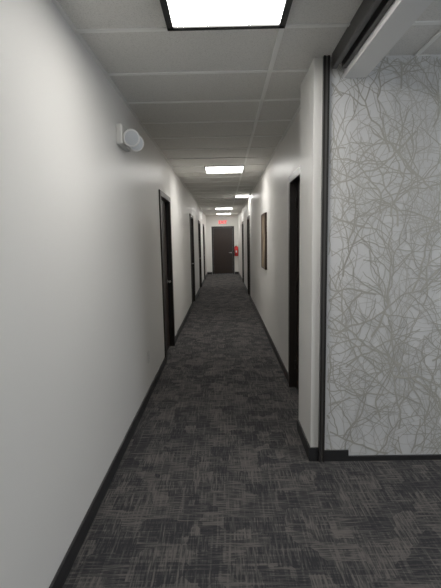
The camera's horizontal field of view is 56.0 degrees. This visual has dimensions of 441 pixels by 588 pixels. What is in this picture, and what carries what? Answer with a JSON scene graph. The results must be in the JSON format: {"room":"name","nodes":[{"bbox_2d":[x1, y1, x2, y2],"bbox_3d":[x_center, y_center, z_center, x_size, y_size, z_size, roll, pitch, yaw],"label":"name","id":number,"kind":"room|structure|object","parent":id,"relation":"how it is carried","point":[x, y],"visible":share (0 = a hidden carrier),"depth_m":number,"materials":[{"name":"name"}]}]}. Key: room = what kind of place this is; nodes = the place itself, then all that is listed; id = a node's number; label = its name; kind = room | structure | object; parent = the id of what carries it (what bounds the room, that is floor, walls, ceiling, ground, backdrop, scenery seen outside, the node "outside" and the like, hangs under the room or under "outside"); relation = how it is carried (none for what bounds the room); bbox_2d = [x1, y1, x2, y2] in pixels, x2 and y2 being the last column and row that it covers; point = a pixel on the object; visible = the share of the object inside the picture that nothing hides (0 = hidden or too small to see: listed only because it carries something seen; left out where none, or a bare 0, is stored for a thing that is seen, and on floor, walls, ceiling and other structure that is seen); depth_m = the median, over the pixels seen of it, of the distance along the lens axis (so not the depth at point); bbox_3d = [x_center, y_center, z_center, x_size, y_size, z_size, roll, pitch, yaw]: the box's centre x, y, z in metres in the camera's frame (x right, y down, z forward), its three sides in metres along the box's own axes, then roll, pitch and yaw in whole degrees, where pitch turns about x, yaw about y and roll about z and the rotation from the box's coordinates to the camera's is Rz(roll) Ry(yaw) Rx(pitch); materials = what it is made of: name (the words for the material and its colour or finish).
{"room":"office corridor","nodes":[
{"label":"office corridor","id":0,"kind":"room"},
{"bbox_2d":[0,0,206,587],"bbox_3d":[-0.797,-0.859,8.466,0.140,2.740,22.200,-1,7,1],"label":"wall","id":1,"kind":"structure","parent":0,"point":[81,298],"depth_m":2.06,"materials":[{"name":"white paint"}]},
{"bbox_2d":[49,272,207,587],"bbox_3d":[-0.696,0.449,8.635,0.012,0.100,22.200,-1,7,1],"label":"baseboard","id":2,"kind":"structure","parent":1,"relation":"attached to","point":[63,571],"depth_m":2.56,"materials":[{"name":"black rubber"}]},
{"bbox_2d":[116,123,143,151],"bbox_3d":[-0.699,-1.213,3.250,0.172,0.167,0.312,-1,7,1],"label":"emergency light","id":3,"kind":"object","parent":1,"relation":"attached to","point":[128,140],"visible":1,"depth_m":3.13,"materials":[{"name":"white plastic"}]},
{"bbox_2d":[161,200,169,349],"bbox_3d":[-0.818,-0.221,5.786,0.043,2.150,0.876,-1,7,1],"label":"door leaf","id":4,"kind":"structure","parent":1,"relation":"in","point":[162,202],"depth_m":6.02,"materials":[{"name":"brown wood"}]},
{"bbox_2d":[159,189,174,363],"bbox_3d":[-0.783,-0.253,5.781,0.118,2.230,1.020,-1,7,1],"label":"door","id":5,"kind":"structure","parent":1,"relation":"in","point":[162,196],"depth_m":6.14,"materials":[{"name":"black wood"}]},
{"bbox_2d":[189,214,195,305],"bbox_3d":[-0.749,-0.861,10.457,0.118,2.230,1.050,-1,7,1],"label":"door","id":6,"kind":"structure","parent":1,"relation":"in","point":[190,215],"depth_m":10.85,"materials":[{"name":"black wood"}]},
{"bbox_2d":[198,220,201,286],"bbox_3d":[-0.726,-1.286,13.729,0.118,2.230,1.050,-1,7,1],"label":"door","id":7,"kind":"structure","parent":1,"relation":"in","point":[199,227],"depth_m":14.12,"materials":[{"name":"black wood"}]},
{"bbox_2d":[203,224,205,280],"bbox_3d":[-0.704,-1.670,16.679,0.118,2.230,1.000,-1,7,1],"label":"door","id":8,"kind":"structure","parent":1,"relation":"in","point":[203,224],"depth_m":17.03,"materials":[{"name":"black wood"}]},
{"bbox_2d":[206,215,238,271],"bbox_3d":[0.099,-2.313,19.535,1.774,2.740,0.140,-1,7,1],"label":"wall","id":9,"kind":"structure","parent":0,"point":[211,220],"depth_m":19.38,"materials":[{"name":"white paint"}]},
{"bbox_2d":[211,226,234,273],"bbox_3d":[0.124,-2.057,19.538,1.050,2.230,0.118,-1,7,1],"label":"door","id":10,"kind":"structure","parent":9,"relation":"in","point":[212,227],"depth_m":19.46,"materials":[{"name":"black wood"}]},
{"bbox_2d":[219,220,226,224],"bbox_3d":[0.108,-3.333,19.304,0.388,0.220,0.055,-1,7,1],"label":"exit sign","id":11,"kind":"object","parent":9,"relation":"attached to","point":[221,222],"visible":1,"depth_m":19.28,"materials":[{"name":"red plastic"}]},
{"bbox_2d":[213,228,232,273],"bbox_3d":[0.125,-2.030,19.578,0.906,2.150,0.043,-1,7,1],"label":"door leaf","id":12,"kind":"structure","parent":9,"relation":"in","point":[222,237],"depth_m":19.55,"materials":[{"name":"brown wood"}]},
{"bbox_2d":[234,245,237,255],"bbox_3d":[0.738,-2.043,19.398,0.180,0.535,0.192,-1,7,1],"label":"fire extinguisher","id":13,"kind":"object","parent":9,"relation":"attached to","point":[236,246],"visible":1,"depth_m":19.33,"materials":[{"name":"red metal"}]},
{"bbox_2d":[57,0,440,215],"bbox_3d":[1.741,-2.312,8.259,5.272,0.100,22.480,-1,7,1],"label":"ceiling","id":14,"kind":"structure","parent":0,"point":[243,49],"depth_m":2.80,"materials":[{"name":"tile"}]},
{"bbox_2d":[205,165,243,172],"bbox_3d":[0.063,-2.017,6.716,0.610,0.024,0.600,-1,7,1],"label":"recessed light","id":15,"kind":"object","parent":14,"relation":"in","point":[209,169],"visible":0.94,"depth_m":6.70,"materials":[{"name":"white plastic"}]},
{"bbox_2d":[160,0,292,30],"bbox_3d":[0.028,-1.396,1.936,0.630,0.024,0.600,-1,7,1],"label":"recessed light","id":16,"kind":"object","parent":14,"relation":"in","point":[179,15],"visible":1,"depth_m":2.10,"materials":[{"name":"glowing white light diffuser panel"},{"name":"black metal frame"}]},
{"bbox_2d":[235,195,248,197],"bbox_3d":[0.569,-2.567,10.876,0.342,0.024,0.600,-1,7,1],"label":"recessed light","id":17,"kind":"object","parent":14,"relation":"in","point":[237,196],"visible":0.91,"depth_m":10.95,"materials":[{"name":"white plastic"}]},
{"bbox_2d":[52,0,440,214],"bbox_3d":[1.742,-2.259,8.266,4.992,0.009,22.200,-1,7,1],"label":"grid","id":18,"kind":"object","parent":14,"relation":"attached to","point":[317,25],"depth_m":3.25,"materials":[{"name":"white metal"}]},
{"bbox_2d":[332,0,394,68],"bbox_3d":[0.727,-1.117,-0.060,0.090,0.090,5.380,-1,7,1],"label":"door track","id":19,"kind":"object","parent":14,"relation":"attached to","point":[370,12],"depth_m":2.18,"materials":[{"name":"black metal"}]},
{"bbox_2d":[63,274,440,587],"bbox_3d":[1.796,0.503,8.624,5.272,0.100,22.480,-1,7,1],"label":"floor","id":20,"kind":"structure","parent":0,"point":[215,484],"depth_m":2.60,"materials":[{"name":"carpet"}]},
{"bbox_2d":[299,58,322,446],"bbox_3d":[0.747,-0.187,3.066,0.242,2.740,0.480,-1,7,1],"label":"pilaster","id":21,"kind":"object","parent":20,"relation":"on","point":[311,86],"depth_m":2.92,"materials":[{"name":"white paint"}]},
{"bbox_2d":[318,55,329,461],"bbox_3d":[0.700,-0.153,2.814,0.039,2.740,0.030,-1,7,1],"label":"post","id":22,"kind":"object","parent":20,"relation":"on","point":[326,59],"depth_m":2.79,"materials":[{"name":"black metal"}]},
{"bbox_2d":[238,111,299,370],"bbox_3d":[0.858,-1.269,11.381,0.140,2.740,16.290,-1,7,1],"label":"wall","id":23,"kind":"structure","parent":0,"point":[269,287],"depth_m":5.83,"materials":[{"name":"white paint"}]},
{"bbox_2d":[242,222,243,282],"bbox_3d":[0.859,-1.479,14.979,0.118,2.230,1.000,-1,7,1],"label":"door","id":24,"kind":"structure","parent":23,"relation":"in","point":[242,222],"depth_m":15.29,"materials":[{"name":"black wood"}]},
{"bbox_2d":[247,215,249,293],"bbox_3d":[0.835,-1.041,11.607,0.118,2.230,1.000,-1,7,1],"label":"door","id":25,"kind":"structure","parent":23,"relation":"in","point":[248,217],"depth_m":11.96,"materials":[{"name":"black wood"}]},
{"bbox_2d":[239,273,287,381],"bbox_3d":[0.811,-0.030,12.102,0.012,0.100,15.180,-1,7,1],"label":"baseboard","id":26,"kind":"structure","parent":23,"relation":"attached to","point":[278,357],"depth_m":6.21,"materials":[{"name":"black rubber"}]},
{"bbox_2d":[261,212,266,269],"bbox_3d":[0.735,-0.891,7.014,0.035,0.920,0.650,-1,7,1],"label":"framed picture","id":27,"kind":"object","parent":23,"relation":"attached to","point":[264,215],"visible":0.99,"depth_m":6.90,"materials":[{"name":"brown"}]},
{"bbox_2d":[288,166,299,386],"bbox_3d":[0.780,-0.042,3.927,0.118,2.230,1.010,-1,7,1],"label":"door","id":28,"kind":"structure","parent":23,"relation":"in","point":[294,177],"depth_m":4.35,"materials":[{"name":"black wood"}]},
{"bbox_2d":[295,198,296,369],"bbox_3d":[0.768,-0.029,3.949,0.057,1.800,0.825,-1,7,1],"label":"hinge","id":29,"kind":"structure","parent":28,"relation":"attached to","point":[296,198],"depth_m":4.34,"materials":[{"name":"black metal"}]},
{"bbox_2d":[296,181,299,390],"bbox_3d":[0.816,-0.011,3.931,0.043,2.150,0.866,-1,7,1],"label":"door leaf","id":30,"kind":"structure","parent":23,"relation":"in","point":[298,183],"depth_m":4.27,"materials":[{"name":"brown wood"}]},
{"bbox_2d":[325,55,440,454],"bbox_3d":[2.475,-0.196,2.879,3.498,2.740,0.144,-1,7,1],"label":"wall","id":31,"kind":"structure","parent":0,"point":[383,387],"depth_m":2.81,"materials":[{"name":"grey paper"}]},
{"bbox_3d":[4.275,0.122,0.172,0.140,2.740,5.570,-1,7,1],"label":"wall","id":32,"kind":"structure","parent":0,"visible":0},
{"bbox_2d":[297,418,317,460],"bbox_3d":[0.696,1.123,3.237,0.114,0.100,0.504,-1,7,1],"label":"baseboard","id":33,"kind":"structure","parent":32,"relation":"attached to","point":[311,452],"depth_m":3.08,"materials":[{"name":"black rubber"}]},
{"bbox_2d":[324,450,440,460],"bbox_3d":[2.498,1.133,2.973,3.502,0.080,0.015,-1,7,1],"label":"baseboard","id":34,"kind":"structure","parent":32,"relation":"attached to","point":[330,455],"depth_m":2.98,"materials":[{"name":"black rubber"}]},
{"bbox_2d":[344,0,432,77],"bbox_3d":[0.842,-1.102,-0.033,0.140,0.130,5.430,-1,7,1],"label":"trim","id":35,"kind":"structure","parent":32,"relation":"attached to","point":[402,14],"depth_m":2.11,"materials":[{"name":"white metal"}]}
]}

